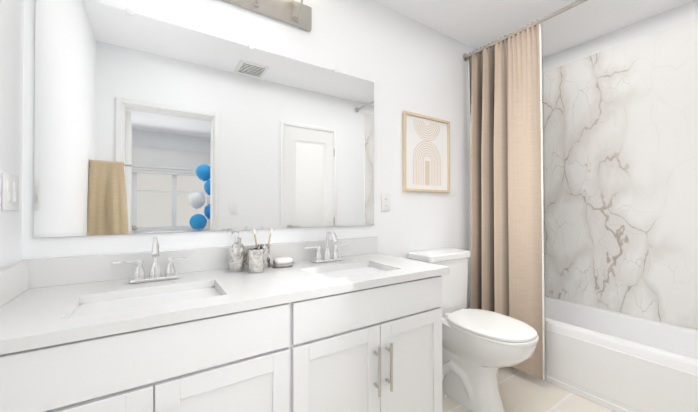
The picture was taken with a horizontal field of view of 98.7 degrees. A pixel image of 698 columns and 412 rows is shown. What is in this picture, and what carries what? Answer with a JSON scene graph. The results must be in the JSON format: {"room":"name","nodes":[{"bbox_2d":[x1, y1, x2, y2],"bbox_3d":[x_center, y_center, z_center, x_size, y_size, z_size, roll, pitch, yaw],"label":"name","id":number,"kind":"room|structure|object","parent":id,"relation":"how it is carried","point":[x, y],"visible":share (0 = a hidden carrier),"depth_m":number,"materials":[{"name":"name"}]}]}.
{"room":"bathroom","nodes":[
{"label":"bathroom","id":0,"kind":"room"},
{"bbox_2d":[0,0,23,268],"bbox_3d":[-0.733,-0.079,0.312,0.120,2.460,1.670,0,-1,-33],"label":"wall","id":1,"kind":"structure","parent":0,"point":[11,74],"depth_m":0.96,"materials":[{"name":"white paint"}]},
{"bbox_2d":[2,172,18,210],"bbox_3d":[-1.070,-0.044,0.952,0.010,0.116,0.116,0,-1,-33],"label":"light switch","id":2,"kind":"object","parent":1,"relation":"attached to","point":[10,192],"visible":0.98,"depth_m":0.94,"materials":[{"name":"white plastic"}]},
{"bbox_2d":[0,259,31,309],"bbox_3d":[-0.967,0.235,0.805,0.020,0.100,0.542,0,-1,-33],"label":"backsplash","id":3,"kind":"structure","parent":1,"relation":"attached to","point":[16,278],"depth_m":0.94,"materials":[{"name":"white stone"}]},
{"bbox_2d":[22,0,475,308],"bbox_3d":[0.184,-0.066,1.975,3.470,2.460,0.120,0,-1,-33],"label":"wall","id":4,"kind":"structure","parent":0,"point":[402,62],"depth_m":1.88,"materials":[{"name":"white paint"}]},
{"bbox_2d":[33,0,373,237],"bbox_3d":[-0.476,-0.339,1.470,1.510,0.906,0.009,0,-1,-33],"label":"vanity mirror","id":5,"kind":"object","parent":4,"relation":"attached to","point":[143,124],"visible":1,"depth_m":1.31,"materials":[{"name":"silver glass"}]},
{"bbox_2d":[32,238,379,289],"bbox_3d":[-0.475,0.241,1.458,1.557,0.100,0.017,0,-1,-33],"label":"backsplash","id":6,"kind":"structure","parent":4,"relation":"attached to","point":[76,270],"depth_m":1.19,"materials":[{"name":"white stone"}]},
{"bbox_2d":[222,0,311,30],"bbox_3d":[-0.419,-1.106,1.415,0.600,0.292,0.174,0,-1,-33],"label":"sconce","id":7,"kind":"object","parent":4,"relation":"attached to","point":[295,13],"visible":1,"depth_m":1.54,"materials":[{"name":"silver metal"}]},
{"bbox_2d":[381,193,389,210],"bbox_3d":[0.235,-0.023,1.931,0.070,0.114,0.008,0,-1,-33],"label":"outlet","id":8,"kind":"object","parent":4,"relation":"attached to","point":[385,202],"visible":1,"depth_m":1.93,"materials":[{"name":"white plastic"}]},
{"bbox_2d":[402,111,449,192],"bbox_3d":[0.560,-0.368,2.137,0.466,0.538,0.022,0,-1,-33],"label":"framed picture","id":9,"kind":"object","parent":4,"relation":"attached to","point":[426,151],"visible":0.98,"depth_m":2.13,"materials":[{"name":"beige paper"}]},
{"bbox_2d":[463,0,587,379],"bbox_3d":[1.341,-0.057,1.739,0.109,2.330,1.537,0,-1,-33],"label":"shower curtain","id":10,"kind":"object","parent":4,"relation":"attached to","point":[505,81],"visible":0.85,"depth_m":2.08,"materials":[{"name":"beige fabric"}]},
{"bbox_2d":[442,366,614,411],"bbox_3d":[0.639,1.189,1.266,3.470,0.060,1.790,0,-1,-33],"label":"floor","id":11,"kind":"structure","parent":0,"point":[520,391],"depth_m":1.81,"materials":[{"name":"tile"}]},
{"bbox_2d":[0,254,449,411],"bbox_3d":[-0.335,0.739,1.205,1.520,0.840,0.588,0,-1,-33],"label":"bathroom vanity","id":12,"kind":"object","parent":11,"relation":"on","point":[335,324],"depth_m":0.94,"materials":[{"name":"white paint"}]},
{"bbox_2d":[44,254,419,341],"bbox_3d":[-0.341,0.304,1.222,1.162,0.030,0.559,0,-1,-33],"label":"countertop","id":13,"kind":"structure","parent":12,"relation":"on","point":[107,319],"depth_m":1.02,"materials":[{"name":"white stone"}]},
{"bbox_2d":[36,282,231,333],"bbox_3d":[-0.629,0.377,0.966,0.449,0.144,0.299,0,-1,-33],"label":"sink","id":14,"kind":"object","parent":13,"relation":"in","point":[178,293],"depth_m":1.00,"materials":[{"name":"white ceramic"}]},
{"bbox_2d":[112,237,195,281],"bbox_3d":[-0.733,0.203,1.136,0.266,0.170,0.127,0,-1,-33],"label":"faucet","id":15,"kind":"object","parent":13,"relation":"on","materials":[{"name":"silver metal"}]},
{"bbox_2d":[228,230,246,271],"bbox_3d":[-0.499,0.198,1.345,0.080,0.180,0.080,0,-1,-33],"label":"soap dispenser","id":16,"kind":"object","parent":13,"relation":"on","point":[237,257],"visible":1,"depth_m":1.32,"materials":[{"name":"grey stone"}]},
{"bbox_2d":[247,248,264,272],"bbox_3d":[-0.409,0.238,1.319,0.072,0.100,0.072,0,-1,-33],"label":"tumbler","id":17,"kind":"object","parent":13,"relation":"on","point":[255,260],"visible":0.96,"depth_m":1.29,"materials":[{"name":"grey stone"}]},
{"bbox_2d":[252,228,272,267],"bbox_3d":[-0.405,0.196,1.417,0.100,0.186,0.070,0,-1,-33],"label":"toothbrush holder","id":18,"kind":"object","parent":13,"relation":"on","point":[267,256],"visible":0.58,"depth_m":1.40,"materials":[{"name":"grey stone"}]},
{"bbox_2d":[270,257,294,267],"bbox_3d":[-0.319,0.269,1.443,0.116,0.040,0.084,0,-1,-33],"label":"soap dish","id":19,"kind":"object","parent":13,"relation":"on","point":[279,262],"visible":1,"depth_m":1.42,"materials":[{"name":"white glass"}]},
{"bbox_2d":[304,230,347,261],"bbox_3d":[-0.095,0.206,1.551,0.266,0.170,0.127,0,-1,-33],"label":"faucet","id":20,"kind":"object","parent":13,"relation":"on","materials":[{"name":"silver metal"}]},
{"bbox_2d":[300,262,395,281],"bbox_3d":[0.010,0.380,1.382,0.450,0.144,0.299,0,-1,-33],"label":"sink","id":21,"kind":"object","parent":13,"relation":"in","point":[369,267],"depth_m":1.44,"materials":[{"name":"white ceramic"}]},
{"bbox_2d":[408,248,538,411],"bbox_3d":[0.748,0.733,1.826,0.411,0.861,0.719,0,-1,-33],"label":"toilet","id":22,"kind":"object","parent":11,"relation":"on","point":[480,347],"visible":0.73,"depth_m":1.72,"materials":[{"name":"white ceramic"}]},
{"bbox_2d":[542,296,697,411],"bbox_3d":[1.712,0.967,1.965,0.642,0.395,1.522,0,-1,-33],"label":"bathtub","id":23,"kind":"object","parent":11,"relation":"on","point":[616,361],"visible":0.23,"depth_m":1.79,"materials":[{"name":"white ceramic"}]},
{"bbox_2d":[373,0,692,58],"bbox_3d":[0.639,-1.331,1.285,3.470,0.060,1.790,0,-1,-33],"label":"ceiling","id":24,"kind":"structure","parent":0,"point":[476,24],"depth_m":2.05,"materials":[{"name":"white paint"}]},
{"bbox_2d":[540,0,697,71],"bbox_3d":[2.076,-0.064,2.138,0.120,2.460,1.670,0,-1,-33],"label":"wall","id":25,"kind":"structure","parent":0,"point":[681,14],"depth_m":2.16,"materials":[{"name":"white paint"}]},
{"bbox_2d":[540,18,697,329],"bbox_3d":[1.720,-0.196,1.980,0.650,1.950,1.550,0,-1,-33],"label":"wall","id":26,"kind":"structure","parent":25,"relation":"attached to","point":[620,142],"depth_m":2.14,"materials":[{"name":"white stone"}]}
]}

